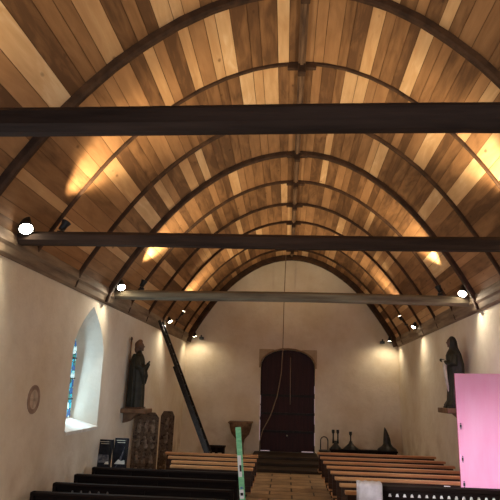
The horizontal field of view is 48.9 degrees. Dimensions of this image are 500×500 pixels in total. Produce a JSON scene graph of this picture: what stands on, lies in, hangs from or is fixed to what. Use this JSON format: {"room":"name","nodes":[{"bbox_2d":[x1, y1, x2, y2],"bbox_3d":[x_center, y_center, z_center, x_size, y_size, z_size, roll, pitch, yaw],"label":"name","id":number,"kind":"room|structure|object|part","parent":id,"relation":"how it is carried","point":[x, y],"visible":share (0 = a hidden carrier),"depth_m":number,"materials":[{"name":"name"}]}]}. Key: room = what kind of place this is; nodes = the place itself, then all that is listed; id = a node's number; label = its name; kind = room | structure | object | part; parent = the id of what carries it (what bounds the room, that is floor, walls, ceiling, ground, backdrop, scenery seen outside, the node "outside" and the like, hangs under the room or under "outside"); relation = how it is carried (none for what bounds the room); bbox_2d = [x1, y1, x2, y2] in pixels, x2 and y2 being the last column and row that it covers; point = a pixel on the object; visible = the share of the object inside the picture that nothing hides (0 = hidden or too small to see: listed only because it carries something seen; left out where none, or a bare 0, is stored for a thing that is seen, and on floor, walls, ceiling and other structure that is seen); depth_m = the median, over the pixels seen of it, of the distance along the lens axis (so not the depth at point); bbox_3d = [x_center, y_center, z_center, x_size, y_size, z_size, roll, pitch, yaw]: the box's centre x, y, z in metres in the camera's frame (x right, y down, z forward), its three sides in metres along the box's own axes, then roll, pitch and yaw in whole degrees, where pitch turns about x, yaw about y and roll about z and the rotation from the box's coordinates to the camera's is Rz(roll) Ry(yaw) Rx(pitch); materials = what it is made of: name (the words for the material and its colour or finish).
{"room":"church interior","nodes":[
{"label":"church interior","id":0,"kind":"room"},
{"bbox_2d":[0,255,185,499],"bbox_3d":[-3.061,2.153,7.659,0.420,3.720,21.500,1,-14,4],"label":"wall","id":1,"kind":"structure","parent":0,"point":[42,318],"depth_m":8.29,"materials":[{"name":"paint"}]},
{"bbox_2d":[27,385,39,413],"bbox_3d":[-2.912,2.009,7.397,0.019,0.377,0.370,1,-14,4],"label":"wall medallion","id":2,"kind":"object","parent":1,"relation":"attached to","point":[33,399],"visible":1,"depth_m":7.38,"materials":[{"name":"brown stone"}]},
{"bbox_2d":[65,340,97,435],"bbox_3d":[-2.963,2.170,9.375,0.426,1.770,1.480,1,-14,4],"label":"window","id":3,"kind":"structure","parent":1,"relation":"in","point":[72,426],"depth_m":9.55,"materials":[{"name":"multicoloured glass"}]},
{"bbox_3d":[-3.156,2.090,9.511,0.020,1.560,0.622,1,-14,4],"label":"stained glass","id":4,"kind":"part","parent":3,"relation":"part of","materials":[{"name":"blue glass"}]},
{"bbox_3d":[-2.977,2.926,9.184,0.406,0.210,1.480,1,-14,4],"label":"sill","id":5,"kind":"part","parent":3,"relation":"part of","materials":[{"name":"white paint"}]},
{"bbox_2d":[0,225,188,341],"bbox_3d":[-2.868,0.284,8.121,0.260,0.360,21.501,1,-14,4],"label":"wall plate","id":6,"kind":"object","parent":1,"relation":"attached to","point":[42,262],"visible":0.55,"depth_m":8.36,"materials":[{"name":"brown wood"}]},
{"bbox_2d":[120,408,151,422],"bbox_3d":[-2.383,3.470,11.520,0.507,0.296,0.660,1,-14,4],"label":"wall shelf","id":7,"kind":"object","parent":1,"relation":"attached to","point":[129,414],"visible":0.96,"depth_m":11.39,"materials":[{"name":"brown wood"}]},
{"bbox_2d":[125,337,149,408],"bbox_3d":[-2.366,2.610,11.737,0.445,1.475,0.527,1,-14,4],"label":"saint statue","id":8,"kind":"object","parent":7,"relation":"on","point":[137,370],"visible":1,"depth_m":11.55,"materials":[{"name":"paint"}]},
{"bbox_2d":[0,0,499,337],"bbox_3d":[0.694,-0.983,8.215,7.087,2.989,21.500,1,-14,4],"label":"ceiling","id":9,"kind":"structure","parent":0,"point":[49,49],"depth_m":7.69,"materials":[{"name":"brown wood"}]},
{"bbox_2d":[0,0,499,195],"bbox_3d":[0.374,-1.558,5.920,6.712,3.029,0.124,1,-14,4],"label":"rib","id":10,"kind":"object","parent":9,"relation":"attached to","point":[476,59],"visible":0.93,"depth_m":6.08,"materials":[{"name":"brown wood"}]},
{"bbox_2d":[290,4,308,256],"bbox_3d":[0.779,-2.382,8.539,0.100,0.070,21.450,1,-14,4],"label":"ridge beam","id":11,"kind":"structure","parent":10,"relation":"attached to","point":[304,10],"depth_m":8.04,"materials":[{"name":"brown wood"}]},
{"bbox_2d":[38,61,499,251],"bbox_3d":[0.491,-1.198,7.374,6.749,3.012,0.120,1,-14,4],"label":"rib","id":12,"kind":"object","parent":9,"relation":"attached to","point":[292,66],"visible":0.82,"depth_m":7.58,"materials":[{"name":"brown wood"}]},
{"bbox_2d":[259,258,285,448],"bbox_3d":[0.752,3.239,17.930,0.803,6.292,0.057,-3,-15,19],"label":"bell rope","id":13,"kind":"object","parent":9,"relation":"hanging from","point":[285,258],"visible":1,"depth_m":17.75,"materials":[{"name":"beige fabric"}]},
{"bbox_2d":[75,134,499,286],"bbox_3d":[0.609,-0.827,8.826,6.787,3.016,0.120,1,-14,4],"label":"rib","id":14,"kind":"object","parent":9,"relation":"attached to","point":[418,168],"visible":0.48,"depth_m":8.87,"materials":[{"name":"brown wood"}]},
{"bbox_2d":[105,151,478,309],"bbox_3d":[0.726,-0.453,10.276,6.825,3.026,0.124,1,-14,4],"label":"rib","id":15,"kind":"object","parent":9,"relation":"attached to","point":[289,154],"visible":0.92,"depth_m":10.40,"materials":[{"name":"brown wood"}]},
{"bbox_2d":[128,180,455,319],"bbox_3d":[0.844,-0.089,11.729,6.862,3.016,0.120,1,-14,4],"label":"rib","id":16,"kind":"object","parent":9,"relation":"attached to","point":[288,182],"visible":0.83,"depth_m":11.93,"materials":[{"name":"brown wood"}]},
{"bbox_2d":[146,202,437,327],"bbox_3d":[0.961,0.280,13.181,6.899,3.016,0.120,1,-14,4],"label":"rib","id":17,"kind":"object","parent":9,"relation":"attached to","point":[298,205],"visible":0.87,"depth_m":13.34,"materials":[{"name":"brown wood"}]},
{"bbox_2d":[174,249,409,331],"bbox_3d":[1.196,1.015,16.085,6.974,3.012,0.120,1,-14,4],"label":"rib","id":18,"kind":"object","parent":9,"relation":"attached to","point":[349,257],"visible":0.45,"depth_m":16.11,"materials":[{"name":"brown wood"}]},
{"bbox_2d":[182,250,402,343],"bbox_3d":[1.313,1.386,17.537,7.012,3.016,0.120,1,-14,4],"label":"rib","id":19,"kind":"object","parent":9,"relation":"attached to","point":[291,251],"visible":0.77,"depth_m":17.69,"materials":[{"name":"brown wood"}]},
{"bbox_2d":[163,221,422,332],"bbox_3d":[1.078,0.648,14.633,6.937,3.016,0.120,1,-14,4],"label":"rib","id":20,"kind":"object","parent":9,"relation":"attached to","point":[280,222],"visible":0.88,"depth_m":14.80,"materials":[{"name":"brown wood"}]},
{"bbox_2d":[245,472,332,499],"bbox_3d":[0.576,4.080,6.836,10.000,0.200,21.900,1,-14,4],"label":"floor","id":21,"kind":"structure","parent":0,"point":[267,486],"depth_m":12.53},
{"bbox_2d":[97,439,112,466],"bbox_3d":[-2.651,4.038,9.907,0.270,1.186,0.276,1,-14,4],"label":"display board","id":22,"kind":"object","parent":21,"relation":"on","point":[105,446],"visible":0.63,"depth_m":9.96,"materials":[{"name":"paint"}]},
{"bbox_2d":[97,454,108,462],"bbox_3d":[-2.645,3.769,9.935,0.216,0.136,0.019,1,-14,4],"label":"picture","id":23,"kind":"object","parent":22,"relation":"attached to","point":[102,458],"depth_m":9.93},
{"bbox_3d":[-2.647,3.748,9.899,0.267,0.598,0.120,1,-14,4],"label":"easel leg","id":24,"kind":"part","parent":22,"relation":"part of","materials":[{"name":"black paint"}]},
{"bbox_2d":[112,438,128,467],"bbox_3d":[-2.363,4.039,9.937,0.260,1.216,0.282,1,-14,4],"label":"display board","id":25,"kind":"object","parent":21,"relation":"on","point":[120,449],"visible":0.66,"depth_m":9.98,"materials":[{"name":"paint"}]},
{"bbox_2d":[30,491,228,499],"bbox_3d":[-1.540,3.556,7.062,2.546,0.800,0.440,1,-14,4],"label":"pew","id":26,"kind":"object","parent":21,"relation":"on","point":[34,495],"visible":1,"depth_m":7.00,"materials":[{"name":"black wood"}]},
{"bbox_3d":[-2.785,3.538,7.146,0.050,0.800,0.440,1,-14,4],"label":"panel","id":27,"kind":"part","parent":26,"relation":"part of","materials":[{"name":"brown wood"}]},
{"bbox_2d":[52,482,233,499],"bbox_3d":[-1.495,3.727,7.739,2.543,0.800,0.440,1,-14,4],"label":"pew","id":28,"kind":"object","parent":21,"relation":"on","point":[57,486],"visible":0.8,"depth_m":7.64,"materials":[{"name":"black wood"}]},
{"bbox_3d":[-2.739,3.710,7.823,0.050,0.800,0.440,1,-14,4],"label":"panel","id":29,"kind":"part","parent":28,"relation":"part of","materials":[{"name":"brown wood"}]},
{"bbox_3d":[-1.494,3.322,7.677,2.543,0.045,0.120,1,-14,4],"label":"rail","id":30,"kind":"part","parent":28,"relation":"part of","materials":[{"name":"brown wood"}]},
{"bbox_3d":[-0.252,3.745,7.656,0.050,0.800,0.440,1,-14,4],"label":"panel","id":31,"kind":"part","parent":28,"relation":"part of","materials":[{"name":"brown wood"}]},
{"bbox_2d":[130,412,158,468],"bbox_3d":[-2.304,4.368,11.998,0.570,1.590,0.195,1,-14,4],"label":"carved panel","id":32,"kind":"object","parent":21,"relation":"on","point":[146,426],"visible":0.75,"depth_m":12.02,"materials":[{"name":"brown wood"}]},
{"bbox_2d":[74,474,239,499],"bbox_3d":[-1.444,3.924,8.513,2.540,0.800,0.440,1,-14,4],"label":"pew","id":33,"kind":"object","parent":21,"relation":"on","point":[78,478],"visible":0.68,"depth_m":8.41,"materials":[{"name":"black wood"}]},
{"bbox_3d":[-2.686,3.906,8.597,0.050,0.800,0.440,1,-14,4],"label":"panel","id":34,"kind":"part","parent":33,"relation":"part of","materials":[{"name":"brown wood"}]},
{"bbox_3d":[-1.443,3.518,8.450,2.540,0.045,0.120,1,-14,4],"label":"rail","id":35,"kind":"part","parent":33,"relation":"part of","materials":[{"name":"brown wood"}]},
{"bbox_3d":[-0.202,3.941,8.430,0.050,0.800,0.440,1,-14,4],"label":"panel","id":36,"kind":"part","parent":33,"relation":"part of","materials":[{"name":"brown wood"}]},
{"bbox_2d":[92,467,238,479],"bbox_3d":[-1.393,4.120,9.287,2.536,0.800,0.440,1,-14,4],"label":"pew","id":37,"kind":"object","parent":21,"relation":"on","point":[95,470],"visible":0.23,"depth_m":9.19,"materials":[{"name":"brown wood"}]},
{"bbox_3d":[-1.392,3.715,9.224,2.536,0.045,0.120,1,-14,4],"label":"rail","id":38,"kind":"part","parent":37,"relation":"part of","materials":[{"name":"brown wood"}]},
{"bbox_2d":[157,411,174,469],"bbox_3d":[-2.039,4.723,13.337,0.337,1.570,0.193,1,-14,4],"label":"carved panel","id":39,"kind":"object","parent":21,"relation":"on","point":[167,417],"visible":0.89,"depth_m":13.36,"materials":[{"name":"brown wood"}]},
{"bbox_2d":[158,320,211,452],"bbox_3d":[-1.449,3.572,13.194,2.194,3.807,0.419,-5,-16,26],"label":"ladder","id":40,"kind":"object","parent":21,"relation":"on","point":[191,407],"visible":0.77,"depth_m":13.18,"materials":[{"name":"black metal"}]},
{"bbox_3d":[-1.330,3.947,12.851,1.310,2.420,0.046,-5,-16,26],"label":"rail","id":41,"kind":"part","parent":40,"relation":"part of","materials":[{"name":"black wood"}]},
{"bbox_2d":[170,464,252,493],"bbox_3d":[-0.687,4.286,9.862,1.480,0.800,0.420,1,-14,4],"label":"pew","id":42,"kind":"object","parent":21,"relation":"on","point":[247,471],"visible":0.24,"depth_m":9.76,"materials":[{"name":"brown wood"}]},
{"bbox_3d":[-0.685,3.883,9.809,1.480,0.045,0.120,1,-14,4],"label":"rail","id":43,"kind":"part","parent":42,"relation":"part of","materials":[{"name":"brown wood"}]},
{"bbox_2d":[165,452,257,495],"bbox_3d":[-0.817,4.761,11.765,1.980,0.800,0.420,1,-14,4],"label":"pew","id":44,"kind":"object","parent":21,"relation":"on","point":[191,454],"visible":0.3,"depth_m":11.68,"materials":[{"name":"brown wood"}]},
{"bbox_3d":[-0.815,4.358,11.712,1.980,0.045,0.120,1,-14,4],"label":"rail","id":45,"kind":"part","parent":44,"relation":"part of","materials":[{"name":"brown wood"}]},
{"bbox_2d":[168,456,256,497],"bbox_3d":[-0.760,4.590,11.081,1.780,0.800,0.420,1,-14,4],"label":"pew","id":46,"kind":"object","parent":21,"relation":"on","point":[185,458],"visible":0.3,"depth_m":10.99,"materials":[{"name":"brown wood"}]},
{"bbox_3d":[-0.758,4.188,11.028,1.780,0.045,0.120,1,-14,4],"label":"rail","id":47,"kind":"part","parent":46,"relation":"part of","materials":[{"name":"brown wood"}]},
{"bbox_2d":[171,460,254,487],"bbox_3d":[-0.700,4.432,10.445,1.580,0.800,0.420,1,-14,4],"label":"pew","id":48,"kind":"object","parent":21,"relation":"on","point":[175,462],"visible":0.3,"depth_m":10.35,"materials":[{"name":"brown wood"}]},
{"bbox_3d":[-0.698,4.030,10.392,1.580,0.045,0.120,1,-14,4],"label":"rail","id":49,"kind":"part","parent":48,"relation":"part of","materials":[{"name":"brown wood"}]},
{"bbox_2d":[210,445,225,453],"bbox_3d":[-1.048,6.291,17.077,0.550,0.410,0.340,1,-14,4],"label":"bench","id":50,"kind":"object","parent":21,"relation":"on","point":[214,448],"visible":0.54,"depth_m":17.06,"materials":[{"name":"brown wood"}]},
{"bbox_3d":[-1.042,6.116,17.120,0.550,0.050,0.340,1,-14,4],"label":"seat","id":51,"kind":"part","parent":50,"relation":"part of","materials":[{"name":"brown wood"}]},
{"bbox_2d":[235,427,244,499],"bbox_3d":[-0.083,2.972,6.431,0.237,1.717,0.032,1,-14,4],"label":"board","id":52,"kind":"object","parent":21,"relation":"on","point":[238,429],"visible":1,"depth_m":6.53,"materials":[{"name":"green paint"}]},
{"bbox_2d":[228,421,252,453],"bbox_3d":[-0.308,5.962,17.196,0.760,1.150,0.720,1,-14,4],"label":"stone basin","id":53,"kind":"object","parent":21,"relation":"on","point":[245,426],"visible":0.7,"depth_m":17.05,"materials":[{"name":"brown stone"}]},
{"bbox_2d":[253,451,321,474],"bbox_3d":[1.024,6.176,16.038,1.960,0.249,2.790,1,-14,4],"label":"steps","id":54,"kind":"structure","parent":21,"relation":"on","point":[267,461],"depth_m":15.51,"materials":[{"name":"brown wood"}]},
{"bbox_2d":[318,436,329,451],"bbox_3d":[2.225,6.008,16.423,0.360,0.838,0.354,1,-14,4],"label":"chair","id":55,"kind":"object","parent":21,"relation":"on","point":[320,450],"visible":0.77,"depth_m":16.56,"materials":[{"name":"black paint"}]},
{"bbox_2d":[339,483,356,499],"bbox_3d":[2.582,4.018,8.399,2.425,0.800,0.420,1,-14,4],"label":"pew","id":56,"kind":"object","parent":21,"relation":"on","point":[345,486],"visible":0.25,"depth_m":8.38,"materials":[{"name":"brown wood"}]},
{"bbox_3d":[2.584,3.616,8.345,2.425,0.045,0.120,1,-14,4],"label":"rail","id":57,"kind":"part","parent":56,"relation":"part of","materials":[{"name":"brown wood"}]},
{"bbox_2d":[345,490,356,499],"bbox_3d":[2.099,3.860,7.829,1.500,0.800,0.420,1,-14,4],"label":"pew","id":58,"kind":"object","parent":21,"relation":"on","point":[351,494],"visible":0.07,"depth_m":7.78,"materials":[{"name":"brown wood"}]},
{"bbox_3d":[2.101,3.457,7.775,1.500,0.045,0.120,1,-14,4],"label":"rail","id":59,"kind":"part","parent":58,"relation":"part of","materials":[{"name":"brown wood"}]},
{"bbox_2d":[329,448,397,454],"bbox_3d":[3.449,6.321,16.731,2.030,0.450,0.340,1,-14,4],"label":"bench","id":60,"kind":"object","parent":21,"relation":"on","point":[360,451],"visible":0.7,"depth_m":16.68,"materials":[{"name":"brown wood"}]},
{"bbox_2d":[330,430,340,449],"bbox_3d":[2.631,5.820,16.910,0.340,0.560,0.335,1,-14,4],"label":"candle stand","id":61,"kind":"object","parent":60,"relation":"on","point":[335,445],"visible":1,"depth_m":16.86,"materials":[{"name":"black paint"}]},
{"bbox_3d":[2.703,5.744,16.925,0.090,0.400,0.088,1,-14,4],"label":"stem","id":62,"kind":"part","parent":61,"relation":"part of","materials":[{"name":"black paint"}]},
{"bbox_2d":[343,432,358,449],"bbox_3d":[3.090,5.846,16.875,0.480,0.520,0.473,1,-14,4],"label":"candle stand","id":63,"kind":"object","parent":60,"relation":"on","point":[350,446],"visible":1,"depth_m":16.74,"materials":[{"name":"black paint"}]},
{"bbox_2d":[377,427,397,451],"bbox_3d":[4.189,5.784,16.820,0.620,0.680,0.611,1,-14,4],"label":"ornament","id":64,"kind":"object","parent":60,"relation":"on","point":[386,447],"visible":1,"depth_m":16.69,"materials":[{"name":"black paint"}]},
{"bbox_2d":[317,452,435,490],"bbox_3d":[2.856,5.068,12.539,2.651,0.800,0.420,1,-14,4],"label":"pew","id":65,"kind":"object","parent":21,"relation":"on","point":[324,454],"visible":0.34,"depth_m":12.46,"materials":[{"name":"brown wood"}]},
{"bbox_3d":[2.858,4.665,12.486,2.651,0.045,0.120,1,-14,4],"label":"rail","id":66,"kind":"part","parent":65,"relation":"part of","materials":[{"name":"brown wood"}]},
{"bbox_2d":[320,456,445,497],"bbox_3d":[2.800,4.860,11.717,2.610,0.800,0.420,1,-14,4],"label":"pew","id":67,"kind":"object","parent":21,"relation":"on","point":[342,459],"visible":0.34,"depth_m":11.63,"materials":[{"name":"brown wood"}]},
{"bbox_3d":[2.802,4.457,11.664,2.610,0.045,0.120,1,-14,4],"label":"rail","id":68,"kind":"part","parent":67,"relation":"part of","materials":[{"name":"brown wood"}]},
{"bbox_2d":[323,461,454,499],"bbox_3d":[2.751,4.676,10.991,2.571,0.800,0.420,1,-14,4],"label":"pew","id":69,"kind":"object","parent":21,"relation":"on","point":[327,463],"visible":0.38,"depth_m":10.91,"materials":[{"name":"brown wood"}]},
{"bbox_3d":[2.753,4.273,10.938,2.571,0.045,0.120,1,-14,4],"label":"rail","id":70,"kind":"part","parent":69,"relation":"part of","materials":[{"name":"brown wood"}]},
{"bbox_2d":[327,466,459,490],"bbox_3d":[2.707,4.504,10.314,2.534,0.800,0.420,1,-14,4],"label":"pew","id":71,"kind":"object","parent":21,"relation":"on","point":[330,468],"visible":0.35,"depth_m":10.23,"materials":[{"name":"brown wood"}]},
{"bbox_3d":[2.709,4.101,10.261,2.534,0.045,0.120,1,-14,4],"label":"rail","id":72,"kind":"part","parent":71,"relation":"part of","materials":[{"name":"brown wood"}]},
{"bbox_2d":[330,471,459,497],"bbox_3d":[2.663,4.337,9.656,2.497,0.800,0.420,1,-14,4],"label":"pew","id":73,"kind":"object","parent":21,"relation":"on","point":[334,473],"visible":0.33,"depth_m":9.58,"materials":[{"name":"brown wood"}]},
{"bbox_3d":[2.666,3.934,9.603,2.497,0.045,0.120,1,-14,4],"label":"rail","id":74,"kind":"part","parent":73,"relation":"part of","materials":[{"name":"brown wood"}]},
{"bbox_2d":[335,476,460,499],"bbox_3d":[2.622,4.175,9.018,2.461,0.800,0.420,1,-14,4],"label":"pew","id":75,"kind":"object","parent":21,"relation":"on","point":[339,479],"visible":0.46,"depth_m":8.94,"materials":[{"name":"brown wood"}]},
{"bbox_3d":[2.624,3.773,8.965,2.461,0.045,0.120,1,-14,4],"label":"rail","id":76,"kind":"part","parent":75,"relation":"part of","materials":[{"name":"brown wood"}]},
{"bbox_2d":[382,484,499,499],"bbox_3d":[2.428,3.425,6.600,1.990,1.065,0.230,1,-14,4],"label":"desk","id":77,"kind":"object","parent":21,"relation":"on","point":[390,491],"visible":0.87,"depth_m":6.67,"materials":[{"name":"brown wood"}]},
{"bbox_2d":[356,480,382,499],"bbox_3d":[1.468,3.034,6.757,0.282,0.360,0.273,1,-14,4],"label":"draped cloth","id":78,"kind":"object","parent":77,"relation":"on","point":[366,490],"visible":1,"depth_m":6.66,"materials":[{"name":"white fabric"}]},
{"bbox_3d":[2.448,2.932,6.719,1.960,0.050,0.160,1,-14,4],"label":"rail","id":79,"kind":"part","parent":77,"relation":"part of","materials":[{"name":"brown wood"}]},
{"bbox_3d":[2.431,3.411,6.567,1.920,0.975,0.060,1,-14,4],"label":"panel","id":80,"kind":"part","parent":77,"relation":"part of","materials":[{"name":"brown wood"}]},
{"bbox_2d":[180,261,401,455],"bbox_3d":[1.359,3.366,18.362,7.800,6.850,0.350,1,-14,4],"label":"wall","id":81,"kind":"structure","parent":0,"point":[357,391],"depth_m":18.11,"materials":[{"name":"paint"}]},
{"bbox_2d":[259,348,316,452],"bbox_3d":[1.220,4.883,17.951,1.900,3.600,0.320,1,-14,4],"label":"door","id":82,"kind":"structure","parent":81,"relation":"in","point":[289,428],"depth_m":17.96,"materials":[{"name":"brown wood"}]},
{"bbox_2d":[290,358,290,404],"bbox_3d":[1.327,4.299,18.076,0.028,1.500,0.038,1,-14,4],"label":"hanging cord","id":83,"kind":"object","parent":82,"relation":"hanging from","point":[290,358],"visible":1,"depth_m":18.06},
{"bbox_2d":[187,255,397,346],"bbox_3d":[1.390,1.643,18.482,7.038,3.049,0.200,1,-14,4],"label":"rib","id":84,"kind":"object","parent":81,"relation":"attached to","point":[350,283],"visible":0.87,"depth_m":18.54,"materials":[{"name":"brown wood"}]},
{"bbox_2d":[398,303,499,470],"bbox_3d":[4.170,2.251,7.164,0.700,3.720,21.509,0,-14,5],"label":"wall","id":85,"kind":"structure","parent":0,"point":[425,431],"depth_m":12.81,"materials":[{"name":"paint"}]},
{"bbox_2d":[438,407,455,416],"bbox_3d":[3.858,3.114,10.283,0.501,0.296,0.660,1,-14,4],"label":"wall shelf","id":86,"kind":"object","parent":85,"relation":"attached to","point":[452,411],"visible":0.35,"depth_m":10.09,"materials":[{"name":"brown wood"}]},
{"bbox_2d":[440,336,464,407],"bbox_3d":[3.853,2.319,10.485,0.442,1.339,0.483,1,-14,4],"label":"statue","id":87,"kind":"object","parent":86,"relation":"on","point":[454,363],"visible":0.67,"depth_m":10.37,"materials":[{"name":"paint"}]},
{"bbox_2d":[396,281,499,347],"bbox_3d":[3.909,0.378,7.666,0.260,0.360,21.516,0,-14,5],"label":"wall plate","id":88,"kind":"object","parent":85,"relation":"attached to","point":[488,297],"visible":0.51,"depth_m":11.08,"materials":[{"name":"brown wood"}]},
{"bbox_2d":[0,102,499,136],"bbox_3d":[0.187,-0.887,3.748,6.626,0.206,0.184,1,-14,4],"label":"tie beam","id":89,"kind":"structure","parent":88,"relation":"attached to","point":[419,117],"depth_m":3.70,"materials":[{"name":"brown wood"}]},
{"bbox_2d":[17,231,499,251],"bbox_3d":[0.413,-0.095,6.561,6.698,0.176,0.204,1,-14,4],"label":"tie beam","id":90,"kind":"structure","parent":88,"relation":"attached to","point":[37,238],"depth_m":6.51,"materials":[{"name":"brown wood"}]},
{"bbox_2d":[17,217,34,234],"bbox_3d":[-2.710,-0.305,6.682,0.191,0.252,0.246,6,-15,-18],"label":"spotlight","id":91,"kind":"object","parent":90,"relation":"attached to","point":[25,227],"visible":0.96,"depth_m":6.62,"materials":[{"name":"black paint"}]},
{"bbox_2d":[57,219,70,231],"bbox_3d":[-2.348,-0.284,6.919,0.143,0.227,0.221,1,-14,4],"label":"spotlight","id":92,"kind":"object","parent":90,"relation":"attached to","point":[64,224],"visible":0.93,"depth_m":6.93,"materials":[{"name":"black paint"}]},
{"bbox_2d":[115,290,468,306],"bbox_3d":[0.720,0.894,10.353,6.796,0.196,0.204,1,-14,4],"label":"tie beam","id":93,"kind":"structure","parent":88,"relation":"attached to","point":[164,295],"depth_m":10.26,"materials":[{"name":"brown wood"}]},
{"bbox_2d":[116,279,125,290],"bbox_3d":[-2.451,0.662,10.479,0.180,0.237,0.231,6,-15,-18],"label":"spotlight","id":94,"kind":"object","parent":93,"relation":"attached to","point":[121,286],"visible":0.94,"depth_m":10.42,"materials":[{"name":"black paint"}]},
{"bbox_2d":[139,279,146,289],"bbox_3d":[-2.090,0.680,10.721,0.142,0.226,0.221,1,-14,4],"label":"spotlight","id":95,"kind":"object","parent":93,"relation":"attached to","point":[143,282],"visible":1,"depth_m":10.73,"materials":[{"name":"black paint"}]},
{"bbox_2d":[434,285,442,295],"bbox_3d":[3.556,0.759,10.342,0.139,0.225,0.221,1,-14,4],"label":"spotlight","id":96,"kind":"object","parent":93,"relation":"attached to","point":[438,287],"visible":1,"depth_m":10.34,"materials":[{"name":"black paint"}]},
{"bbox_2d":[457,285,467,297],"bbox_3d":[3.881,0.748,10.054,0.180,0.237,0.230,-4,-15,23],"label":"spotlight","id":97,"kind":"object","parent":93,"relation":"attached to","point":[462,292],"visible":0.94,"depth_m":10.00,"materials":[{"name":"black paint"}]},
{"bbox_2d":[398,315,407,325],"bbox_3d":[4.126,1.896,14.840,0.273,0.288,0.131,-6,-16,28],"label":"spotlight","id":98,"kind":"object","parent":88,"relation":"attached to","point":[400,316],"visible":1,"depth_m":14.85,"materials":[{"name":"black paint"}]},
{"bbox_2d":[411,322,416,328],"bbox_3d":[4.357,1.994,14.573,0.181,0.184,0.151,1,-14,4],"label":"spotlight","id":99,"kind":"object","parent":88,"relation":"attached to","point":[414,324],"visible":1,"depth_m":14.55,"materials":[{"name":"black paint"}]},
{"bbox_2d":[454,373,499,488],"bbox_3d":[3.359,2.922,7.411,1.055,2.450,0.072,-9,-18,37],"label":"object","id":100,"kind":"structure","parent":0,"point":[477,396],"depth_m":7.65,"materials":[{"name":"pink paint"}]}
]}

